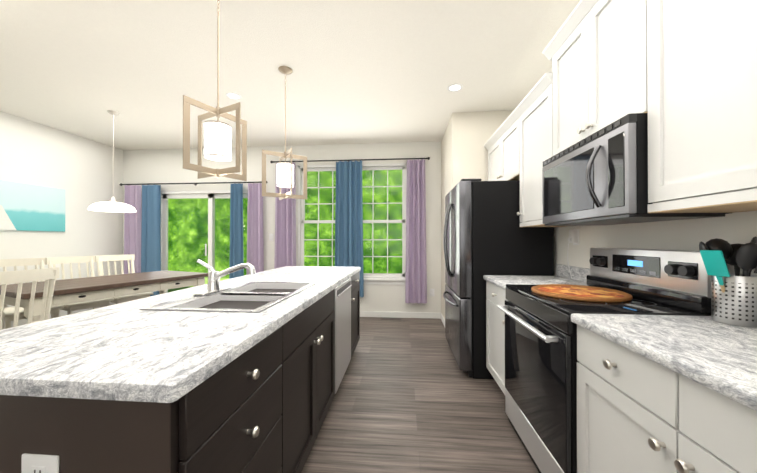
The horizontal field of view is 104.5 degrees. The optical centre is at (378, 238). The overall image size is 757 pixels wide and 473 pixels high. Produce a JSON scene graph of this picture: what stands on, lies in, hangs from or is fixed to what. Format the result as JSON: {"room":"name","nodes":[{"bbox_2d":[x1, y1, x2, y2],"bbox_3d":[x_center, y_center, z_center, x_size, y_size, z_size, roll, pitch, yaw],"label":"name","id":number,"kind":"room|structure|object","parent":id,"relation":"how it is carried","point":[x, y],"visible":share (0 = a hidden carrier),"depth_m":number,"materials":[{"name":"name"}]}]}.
{"room":"kitchen","nodes":[
{"label":"kitchen","id":0,"kind":"room"},
{"bbox_2d":[0,111,122,327],"bbox_3d":[-4.702,-0.149,1.481,0.140,2.740,7.040,0,0,5],"label":"wall","id":1,"kind":"structure","parent":0,"point":[79,169],"depth_m":4.16,"materials":[{"name":"paint"}]},
{"bbox_2d":[0,180,65,231],"bbox_3d":[-4.436,-0.392,3.598,0.036,0.590,1.020,0,0,5],"label":"framed picture","id":2,"kind":"object","parent":1,"relation":"attached to","point":[26,207],"visible":0.97,"depth_m":3.73,"materials":[{"name":"teal paper"}]},
{"bbox_2d":[123,142,440,312],"bbox_3d":[-1.315,-0.130,4.802,6.340,2.740,0.140,0,0,5],"label":"wall","id":3,"kind":"structure","parent":0,"point":[154,166],"depth_m":4.72,"materials":[{"name":"paint"}]},
{"bbox_2d":[119,181,267,185],"bbox_3d":[-3.045,-0.900,4.827,2.554,0.044,0.106,0,0,5],"label":"curtain rod","id":4,"kind":"object","parent":3,"relation":"attached to","point":[121,184],"visible":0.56,"depth_m":4.79,"materials":[{"name":"black metal"}]},
{"bbox_2d":[124,185,140,273],"bbox_3d":[-4.100,0.165,4.867,0.330,2.090,0.067,0,0,5],"label":"door curtain","id":5,"kind":"object","parent":4,"relation":"hanging from","point":[132,227],"visible":0.48,"depth_m":4.86,"materials":[{"name":"purple fabric"}]},
{"bbox_2d":[141,185,160,296],"bbox_3d":[-3.741,0.165,4.837,0.370,2.090,0.075,0,0,5],"label":"door curtain","id":6,"kind":"object","parent":4,"relation":"hanging from","point":[151,233],"visible":0.56,"depth_m":4.84,"materials":[{"name":"blue fabric"}]},
{"bbox_2d":[229,183,243,278],"bbox_3d":[-2.266,0.164,4.715,0.250,2.090,0.070,0,0,5],"label":"door curtain","id":7,"kind":"object","parent":4,"relation":"hanging from","point":[236,224],"visible":0.58,"depth_m":4.71,"materials":[{"name":"blue fabric"}]},
{"bbox_2d":[246,183,263,274],"bbox_3d":[-1.982,0.164,4.691,0.300,2.090,0.068,0,0,5],"label":"door curtain","id":8,"kind":"object","parent":4,"relation":"hanging from","point":[255,258],"visible":0.56,"depth_m":4.69,"materials":[{"name":"purple fabric"}]},
{"bbox_2d":[161,190,247,292],"bbox_3d":[-2.810,0.221,4.929,1.800,2.040,0.130,0,0,5],"label":"door","id":9,"kind":"structure","parent":3,"relation":"in","point":[211,195],"depth_m":4.93,"materials":[{"name":"white plastic"}]},
{"bbox_2d":[269,234,273,240],"bbox_3d":[-1.740,-0.021,4.762,0.072,0.116,0.009,0,0,5],"label":"light switch","id":10,"kind":"object","parent":3,"relation":"attached to","point":[271,236],"visible":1,"depth_m":4.76,"materials":[{"name":"white plastic"}]},
{"bbox_2d":[270,157,429,162],"bbox_3d":[-0.469,-1.221,4.615,2.524,0.044,0.106,0,0,5],"label":"curtain rod","id":11,"kind":"object","parent":3,"relation":"attached to","point":[428,158],"visible":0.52,"depth_m":4.57,"materials":[{"name":"black metal"}]},
{"bbox_2d":[274,162,295,268],"bbox_3d":[-1.489,-0.121,4.650,0.370,2.160,0.083,0,0,5],"label":"window curtain","id":12,"kind":"object","parent":11,"relation":"hanging from","point":[285,232],"visible":0.62,"depth_m":4.65,"materials":[{"name":"purple fabric"}]},
{"bbox_2d":[335,160,363,296],"bbox_3d":[-0.457,-0.147,4.565,0.460,2.110,0.088,0,0,5],"label":"window curtain","id":13,"kind":"object","parent":11,"relation":"hanging from","point":[349,224],"visible":0.77,"depth_m":4.57,"materials":[{"name":"blue fabric"}]},
{"bbox_2d":[405,159,426,303],"bbox_3d":[0.574,-0.107,4.480,0.330,2.190,0.083,0,0,5],"label":"window curtain","id":14,"kind":"object","parent":11,"relation":"hanging from","point":[416,281],"visible":0.98,"depth_m":4.48,"materials":[{"name":"purple fabric"}]},
{"bbox_2d":[298,163,406,278],"bbox_3d":[-0.418,-0.271,4.734,1.760,1.820,0.130,0,0,5],"label":"double window","id":15,"kind":"structure","parent":3,"relation":"in","point":[332,168],"depth_m":4.71,"materials":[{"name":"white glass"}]},
{"bbox_2d":[364,278,405,284],"bbox_3d":[-0.425,0.679,4.646,1.820,0.089,0.055,0,0,5],"label":"window sill","id":16,"kind":"structure","parent":3,"relation":"attached to","point":[387,281],"depth_m":4.59,"materials":[{"name":"white wood"}]},
{"bbox_2d":[360,311,439,318],"bbox_3d":[-0.465,1.194,4.646,2.880,0.090,0.016,0,0,5],"label":"baseboard","id":17,"kind":"structure","parent":3,"relation":"attached to","point":[402,314],"depth_m":4.57,"materials":[{"name":"white wood"}]},
{"bbox_2d":[0,0,579,149],"bbox_3d":[-1.607,-1.570,1.303,6.340,0.100,7.180,0,0,5],"label":"ceiling","id":18,"kind":"structure","parent":0,"point":[375,71],"depth_m":2.55,"materials":[{"name":"white paint"}]},
{"bbox_2d":[88,110,135,212],"bbox_3d":[-3.170,-0.918,3.506,0.430,1.180,0.430,0,0,5],"label":"dome pendant light","id":19,"kind":"object","parent":18,"relation":"hanging from","point":[112,205],"visible":1,"depth_m":3.46,"materials":[{"name":"white metal"}]},
{"bbox_2d":[183,0,246,180],"bbox_3d":[-0.966,-0.943,1.768,0.286,1.150,0.286,0,0,-17],"label":"pendant light","id":20,"kind":"object","parent":18,"relation":"hanging from","point":[217,140],"visible":1,"depth_m":1.71,"materials":[{"name":"beige wood"}]},
{"bbox_2d":[225,92,241,99],"bbox_3d":[-1.537,-1.508,3.113,0.156,0.004,0.156,0,0,5],"label":"recessed light","id":21,"kind":"object","parent":18,"relation":"in","point":[231,95],"visible":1,"depth_m":3.12,"materials":[{"name":"white"}]},
{"bbox_2d":[262,66,306,199],"bbox_3d":[-0.834,-0.933,2.630,0.286,1.160,0.286,0,0,12],"label":"pendant light","id":22,"kind":"object","parent":18,"relation":"hanging from","point":[285,174],"visible":1,"depth_m":2.58,"materials":[{"name":"beige wood"}]},
{"bbox_2d":[447,84,462,91],"bbox_3d":[0.767,-1.509,2.941,0.156,0.004,0.156,0,0,5],"label":"recessed light","id":23,"kind":"object","parent":18,"relation":"in","point":[454,87],"visible":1,"depth_m":2.93,"materials":[{"name":"white"}]},
{"bbox_2d":[301,317,538,472],"bbox_3d":[-1.607,1.270,1.286,6.340,0.100,7.180,0,0,5],"label":"floor","id":24,"kind":"structure","parent":0,"point":[410,396],"depth_m":2.03,"materials":[{"name":"brown wood"}]},
{"bbox_2d":[0,267,58,329],"bbox_3d":[-2.782,0.726,2.112,0.534,0.999,0.469,0,0,9],"label":"dining chair","id":25,"kind":"object","parent":24,"relation":"on","point":[49,276],"visible":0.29,"depth_m":2.15,"materials":[{"name":"beige paint"}]},
{"bbox_2d":[0,258,63,328],"bbox_3d":[-3.942,0.733,3.272,0.534,0.999,0.469,0,0,23],"label":"dining chair","id":26,"kind":"object","parent":24,"relation":"on","point":[8,318],"visible":0.4,"depth_m":3.33,"materials":[{"name":"beige paint"}]},
{"bbox_2d":[46,256,113,318],"bbox_3d":[-3.760,0.735,3.705,0.534,0.999,0.469,0,0,23],"label":"dining chair","id":27,"kind":"object","parent":24,"relation":"on","point":[70,308],"visible":0.38,"depth_m":3.72,"materials":[{"name":"beige paint"}]},
{"bbox_2d":[0,270,207,329],"bbox_3d":[-3.076,0.852,3.418,0.948,0.760,1.700,0,0,23],"label":"dining table","id":28,"kind":"object","parent":24,"relation":"on","point":[72,291],"visible":0.56,"depth_m":3.06,"materials":[{"name":"brown wood"}]},
{"bbox_2d":[95,254,152,307],"bbox_3d":[-3.578,0.738,4.139,0.534,0.999,0.469,0,0,23],"label":"dining chair","id":29,"kind":"object","parent":24,"relation":"on","point":[114,258],"visible":0.4,"depth_m":4.14,"materials":[{"name":"beige paint"}]},
{"bbox_2d":[0,267,360,472],"bbox_3d":[-0.728,0.788,2.003,0.883,0.872,2.702,0,0,5],"label":"kitchen island","id":30,"kind":"object","parent":24,"relation":"on","point":[240,374],"depth_m":0.80,"materials":[{"name":"brown wood"}]},
{"bbox_2d":[21,453,58,472],"bbox_3d":[-0.756,0.548,0.655,0.090,0.128,0.008,0,0,5],"label":"outlet","id":31,"kind":"object","parent":30,"relation":"attached to","point":[30,462],"depth_m":0.65,"materials":[{"name":"white plastic"}]},
{"bbox_2d":[0,267,359,406],"bbox_3d":[-0.754,0.330,2.014,0.880,0.044,2.740,0,0,5],"label":"island countertop","id":32,"kind":"structure","parent":30,"relation":"on","point":[117,353],"depth_m":0.84,"materials":[{"name":"white stone"}]},
{"bbox_2d":[192,259,255,294],"bbox_3d":[-0.855,0.211,1.672,0.318,0.190,0.260,0,0,5],"label":"faucet","id":33,"kind":"object","parent":32,"relation":"on","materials":[{"name":"silver metal"}]},
{"bbox_2d":[136,279,315,310],"bbox_3d":[-0.728,0.396,1.660,0.540,0.180,0.840,0,0,5],"label":"sink","id":34,"kind":"object","parent":32,"relation":"in","point":[263,294],"depth_m":1.62,"materials":[{"name":"silver metal"}]},
{"bbox_2d":[381,317,400,319],"bbox_3d":[0.196,1.234,4.513,0.300,0.006,0.110,0,0,5],"label":"floor vent","id":35,"kind":"object","parent":24,"relation":"in","point":[385,318],"visible":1,"depth_m":4.51,"materials":[{"name":"black plastic"}]},
{"bbox_2d":[486,280,506,394],"bbox_3d":[1.206,0.789,2.231,0.601,0.872,0.558,0,0,5],"label":"base cabinet","id":36,"kind":"object","parent":24,"relation":"on","point":[495,318],"depth_m":2.29,"materials":[{"name":"white wood"}]},
{"bbox_2d":[483,276,586,291],"bbox_3d":[1.194,0.334,2.234,0.626,0.038,0.558,0,0,5],"label":"countertop","id":37,"kind":"structure","parent":36,"relation":"on","point":[499,281],"depth_m":2.19,"materials":[{"name":"white stone"}]},
{"bbox_2d":[443,179,553,378],"bbox_3d":[1.110,0.352,2.993,0.867,1.755,0.896,0,0,5],"label":"refrigerator","id":38,"kind":"object","parent":24,"relation":"on","point":[485,233],"visible":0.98,"depth_m":2.56,"materials":[{"name":"black metal"}]},
{"bbox_2d":[497,247,710,472],"bbox_3d":[1.087,0.639,1.578,0.668,1.165,0.752,0,0,5],"label":"range","id":39,"kind":"object","parent":24,"relation":"on","point":[541,361],"visible":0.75,"depth_m":1.41,"materials":[{"name":"black glass"}]},
{"bbox_2d":[531,284,632,301],"bbox_3d":[1.094,0.294,1.610,0.456,0.021,0.456,0,0,5],"label":"pizza","id":40,"kind":"object","parent":39,"relation":"on","point":[580,293],"visible":1,"depth_m":1.56,"materials":[{"name":"orange food"}]},
{"bbox_2d":[577,328,756,472],"bbox_3d":[1.080,0.781,0.712,0.601,0.872,0.961,0,0,5],"label":"base cabinet","id":41,"kind":"object","parent":24,"relation":"on","point":[666,393],"depth_m":0.87,"materials":[{"name":"white wood"}]},
{"bbox_2d":[571,313,756,415],"bbox_3d":[1.001,0.321,-0.090,0.626,0.038,2.578,0,0,5],"label":"countertop","id":42,"kind":"structure","parent":41,"relation":"on","point":[720,359],"depth_m":0.85,"materials":[{"name":"white stone"}]},
{"bbox_2d":[699,237,756,326],"bbox_3d":[1.308,0.150,1.066,0.255,0.314,0.185,0,0,5],"label":"utensil holder","id":43,"kind":"object","parent":42,"relation":"on","point":[733,298],"visible":1,"depth_m":1.04,"materials":[{"name":"metal"}]},
{"bbox_2d":[441,110,512,318],"bbox_3d":[1.292,-0.135,3.994,0.730,2.740,1.040,0,0,5],"label":"wall","id":44,"kind":"structure","parent":0,"point":[465,139],"depth_m":3.50,"materials":[{"name":"paint"}]},
{"bbox_2d":[440,313,444,326],"bbox_3d":[0.921,1.190,3.996,0.016,0.090,1.023,0,0,5],"label":"baseboard","id":45,"kind":"structure","parent":44,"relation":"attached to","point":[441,316],"depth_m":4.30,"materials":[{"name":"white wood"}]},
{"bbox_2d":[548,68,756,275],"bbox_3d":[1.477,-0.152,0.968,0.140,2.740,7.040,0,0,5],"label":"wall","id":46,"kind":"structure","parent":0,"point":[730,228],"depth_m":1.53,"materials":[{"name":"paint"}]},
{"bbox_2d":[488,108,519,180],"bbox_3d":[1.408,-0.828,2.975,0.321,0.554,0.940,0,0,5],"label":"upper cabinet","id":47,"kind":"object","parent":46,"relation":"attached to","point":[504,148],"depth_m":2.84,"materials":[{"name":"white wood"}]},
{"bbox_2d":[516,73,565,226],"bbox_3d":[1.349,-0.605,2.257,0.321,1.008,0.622,0,0,5],"label":"upper cabinet","id":48,"kind":"object","parent":46,"relation":"attached to","point":[536,110],"depth_m":2.24,"materials":[{"name":"white wood"}]},
{"bbox_2d":[545,229,578,282],"bbox_3d":[1.345,0.121,2.167,0.322,0.382,0.246,0,0,5],"label":"cord","id":49,"kind":"object","parent":46,"relation":"attached to","point":[573,238],"visible":1,"depth_m":2.21,"materials":[{"name":"white plastic"}]},
{"bbox_2d":[557,264,589,283],"bbox_3d":[1.357,0.256,0.544,0.020,0.100,3.900,0,0,5],"label":"backsplash","id":50,"kind":"structure","parent":46,"relation":"attached to","point":[562,270],"depth_m":2.24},
{"bbox_2d":[548,0,647,155],"bbox_3d":[1.292,-0.901,1.570,0.321,0.764,0.760,0,0,5],"label":"upper cabinet","id":51,"kind":"object","parent":46,"relation":"attached to","point":[597,57],"depth_m":1.52,"materials":[{"name":"white wood"}]},
{"bbox_2d":[542,113,728,225],"bbox_3d":[1.223,-0.300,1.572,0.458,0.427,0.752,0,0,5],"label":"microwave","id":52,"kind":"object","parent":51,"relation":"attached to","point":[599,177],"visible":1,"depth_m":1.37,"materials":[{"name":"silver metal"}]},
{"bbox_2d":[644,0,756,212],"bbox_3d":[1.222,-0.698,0.737,0.321,1.178,1.034,0,0,5],"label":"upper cabinet","id":53,"kind":"object","parent":46,"relation":"attached to","point":[682,74],"depth_m":1.00,"materials":[{"name":"white wood"}]},
{"label":"outside","id":54,"kind":"structure","parent":0,"visible":0},
{"bbox_2d":[168,287,190,291],"bbox_3d":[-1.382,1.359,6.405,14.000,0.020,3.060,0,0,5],"label":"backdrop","id":55,"kind":"structure","parent":54,"point":[172,290],"depth_m":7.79,"materials":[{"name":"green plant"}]},
{"bbox_2d":[168,170,401,286],"bbox_3d":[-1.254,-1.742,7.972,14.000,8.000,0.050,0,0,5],"label":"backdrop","id":56,"kind":"structure","parent":54,"point":[195,250],"depth_m":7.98,"materials":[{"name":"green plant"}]}
]}

